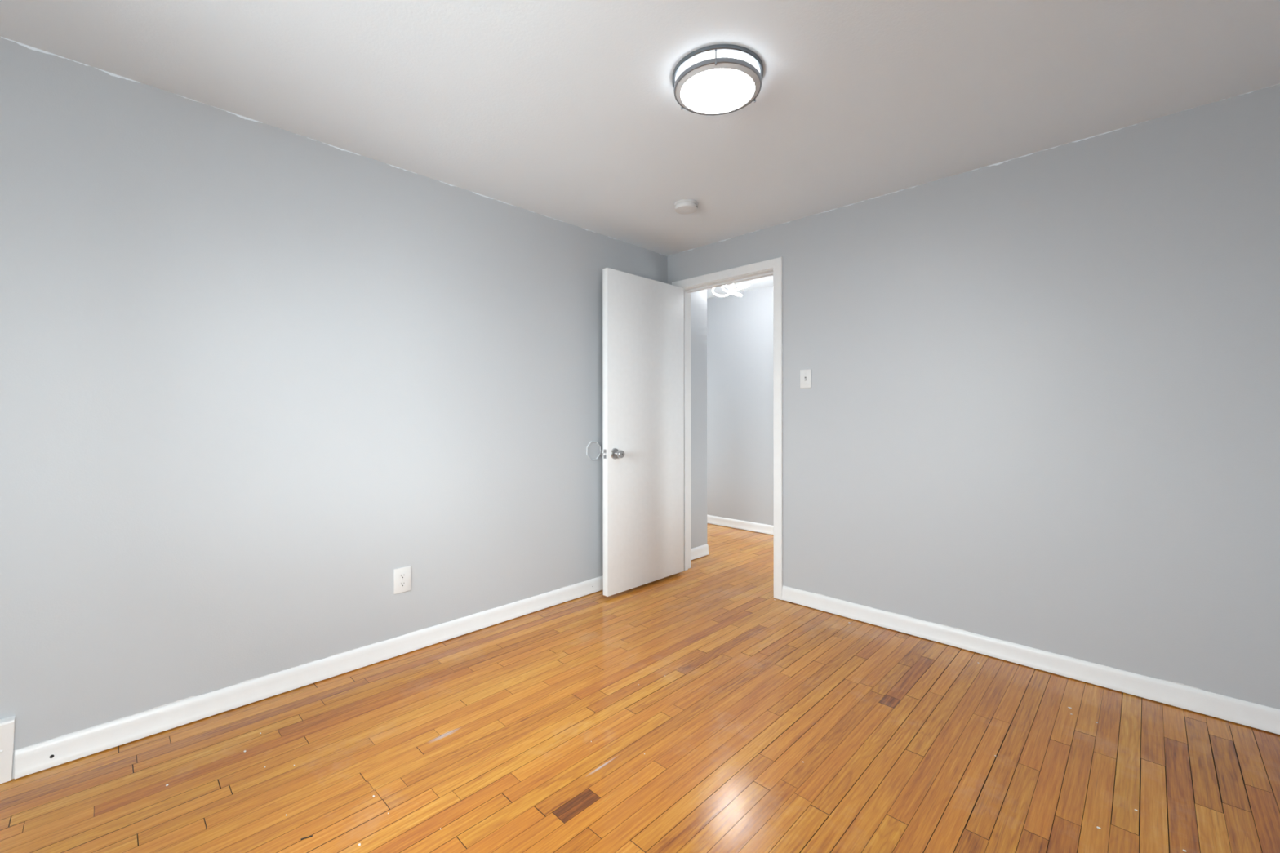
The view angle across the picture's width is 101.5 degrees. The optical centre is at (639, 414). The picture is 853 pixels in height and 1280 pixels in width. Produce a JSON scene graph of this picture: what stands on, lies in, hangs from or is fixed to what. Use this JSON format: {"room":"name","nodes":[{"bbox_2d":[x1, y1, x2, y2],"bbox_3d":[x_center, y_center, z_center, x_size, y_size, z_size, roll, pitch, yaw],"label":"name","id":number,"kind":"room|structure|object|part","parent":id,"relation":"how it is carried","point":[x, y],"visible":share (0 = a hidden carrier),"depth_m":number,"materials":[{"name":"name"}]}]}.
{"room":"empty bedroom","nodes":[
{"label":"empty bedroom","id":0,"kind":"room"},
{"bbox_2d":[0,36,706,779],"bbox_3d":[-1.026,-0.017,2.732,0.140,2.430,4.420,0,0,44],"label":"wall","id":1,"kind":"structure","parent":0,"point":[254,375],"depth_m":2.10,"materials":[{"name":"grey paint"}]},
{"bbox_2d":[0,715,15,783],"bbox_3d":[-2.120,1.048,1.483,0.030,0.197,0.450,0,0,44],"label":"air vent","id":2,"kind":"object","parent":1,"relation":"in","point":[7,725],"visible":1,"depth_m":1.63,"materials":[{"name":"white paint"}]},
{"bbox_2d":[14,576,603,778],"bbox_3d":[-0.885,1.101,2.764,0.017,0.084,3.112,0,0,44],"label":"baseboard","id":3,"kind":"structure","parent":1,"relation":"attached to","point":[33,758],"depth_m":2.10,"materials":[{"name":"white paint"}]},
{"bbox_2d":[393,565,410,594],"bbox_3d":[-1.139,0.792,2.509,0.007,0.119,0.079,0,0,44],"label":"wall outlet","id":4,"kind":"object","parent":1,"relation":"attached to","point":[402,576],"visible":1,"depth_m":2.51,"materials":[{"name":"white plastic"}]},
{"bbox_2d":[399,581,406,586],"bbox_3d":[-1.137,0.812,2.507,0.002,0.024,0.034,0,0,44],"label":"receptacle","id":5,"kind":"object","parent":4,"relation":"attached to","point":[402,584],"depth_m":2.51,"materials":[{"name":"white plastic"}]},
{"bbox_2d":[399,573,406,578],"bbox_3d":[-1.137,0.773,2.507,0.002,0.024,0.034,0,0,44],"label":"receptacle","id":6,"kind":"object","parent":4,"relation":"attached to","point":[402,575],"depth_m":2.51,"materials":[{"name":"white plastic"}]},
{"bbox_2d":[586,440,601,460],"bbox_3d":[-0.296,0.233,3.378,0.008,0.125,0.125,0,0,44],"label":"guard","id":7,"kind":"object","parent":1,"relation":"attached to","point":[593,449],"visible":0.95,"depth_m":3.38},
{"bbox_2d":[691,543,709,559],"bbox_3d":[0.427,1.100,4.145,0.017,0.084,0.374,0,0,44],"label":"baseboard","id":8,"kind":"structure","parent":1,"relation":"attached to","point":[703,550],"depth_m":4.20,"materials":[{"name":"white paint"}]},
{"bbox_2d":[0,523,1279,852],"bbox_3d":[-0.202,1.148,2.719,5.660,0.003,5.298,0,0,44],"label":"floor","id":9,"kind":"structure","parent":0,"point":[483,737],"depth_m":1.74,"materials":[{"name":"brown wood"}]},
{"bbox_2d":[0,0,1279,256],"bbox_3d":[0.092,-1.233,1.373,3.360,0.100,3.780,0,0,44],"label":"ceiling","id":10,"kind":"structure","parent":0,"point":[567,111],"depth_m":1.85,"materials":[{"name":"white paint"}]},
{"bbox_2d":[674,199,697,213],"bbox_3d":[0.260,-1.164,2.938,0.135,0.039,0.135,0,0,44],"label":"smoke detector","id":11,"kind":"object","parent":10,"relation":"attached to","point":[684,206],"visible":1,"depth_m":2.90,"materials":[{"name":"white plastic"}]},
{"bbox_2d":[672,44,763,115],"bbox_3d":[0.270,-1.152,1.826,0.313,0.062,0.313,0,0,44],"label":"ceiling light","id":12,"kind":"object","parent":10,"relation":"attached to","point":[719,79],"visible":1,"depth_m":1.77,"materials":[{"name":"white glass"}]},
{"bbox_3d":[0.243,-1.147,1.677,0.008,0.052,0.008,0,0,44],"label":"post","id":13,"kind":"part","parent":12,"relation":"part of","materials":[{"name":"grey metal"}]},
{"bbox_2d":[675,62,759,114],"bbox_3d":[0.270,-1.134,1.826,0.292,0.021,0.292,0,0,44],"label":"diffuser","id":14,"kind":"object","parent":12,"relation":"attached to","point":[701,88],"depth_m":1.80,"materials":[{"name":"white glass"}]},
{"bbox_3d":[0.270,-1.181,1.826,0.292,0.005,0.292,0,0,44],"label":"plate","id":15,"kind":"part","parent":12,"relation":"part of","materials":[{"name":"white glass"}]},
{"bbox_2d":[706,275,773,297],"bbox_3d":[0.632,-1.279,4.628,4.200,0.100,1.393,0,0,44],"label":"ceiling","id":16,"kind":"structure","parent":0,"point":[765,282],"depth_m":5.02,"materials":[{"name":"white paint"}]},
{"bbox_2d":[711,284,749,297],"bbox_3d":[0.791,-1.124,4.445,0.294,0.209,0.312,0,0,44],"label":"pendant light","id":17,"kind":"object","parent":16,"relation":"hanging from","point":[732,286],"visible":0.73,"depth_m":4.46,"materials":[{"name":"white plastic"}]},
{"bbox_2d":[706,285,773,533],"bbox_3d":[1.162,-0.017,5.173,4.200,2.425,0.125,0,0,44],"label":"wall","id":18,"kind":"structure","parent":0,"point":[740,473],"depth_m":5.24,"materials":[{"name":"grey paint"}]},
{"bbox_2d":[706,515,773,534],"bbox_3d":[1.114,1.099,5.122,4.200,0.084,0.017,0,0,44],"label":"baseboard","id":19,"kind":"structure","parent":18,"relation":"attached to","point":[748,526],"depth_m":5.22,"materials":[{"name":"white paint"}]},
{"bbox_2d":[666,84,1279,709],"bbox_3d":[1.498,-0.042,2.731,3.485,2.475,0.125,0,0,44],"label":"wall","id":20,"kind":"structure","parent":0,"point":[1040,410],"depth_m":2.29,"materials":[{"name":"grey paint"}]},
{"bbox_2d":[600,267,684,596],"bbox_3d":[0.037,0.108,3.513,0.185,2.038,0.751,0,0,44],"label":"door","id":21,"kind":"structure","parent":20,"relation":"in","point":[642,451],"depth_m":3.46,"materials":[{"name":"white paint"}]},
{"bbox_3d":[-0.217,0.244,3.253,0.025,0.057,0.002,0,0,44],"label":"latch plate","id":22,"kind":"part","parent":21,"relation":"part of","materials":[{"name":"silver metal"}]},
{"bbox_3d":[-0.134,0.244,3.257,0.068,0.068,0.068,0,0,44],"label":"knob","id":23,"kind":"part","parent":21,"relation":"part of","materials":[{"name":"silver metal"}]},
{"bbox_2d":[671,257,782,599],"bbox_3d":[0.608,0.085,3.596,0.894,2.120,0.157,0,0,44],"label":"door frame","id":24,"kind":"structure","parent":20,"relation":"attached to","point":[776,264],"depth_m":3.30,"materials":[{"name":"white paint"}]},
{"bbox_2d":[800,368,811,388],"bbox_3d":[0.988,-0.215,3.128,0.070,0.112,0.016,0,0,44],"label":"light switch","id":25,"kind":"object","parent":20,"relation":"attached to","point":[805,375],"visible":1,"depth_m":3.13,"materials":[{"name":"white plastic"}]},
{"bbox_2d":[781,585,1279,734],"bbox_3d":[1.745,1.099,2.394,2.413,0.084,0.017,0,0,44],"label":"baseboard","id":26,"kind":"structure","parent":20,"relation":"attached to","point":[1247,713],"depth_m":2.29,"materials":[{"name":"white paint"}]}
]}

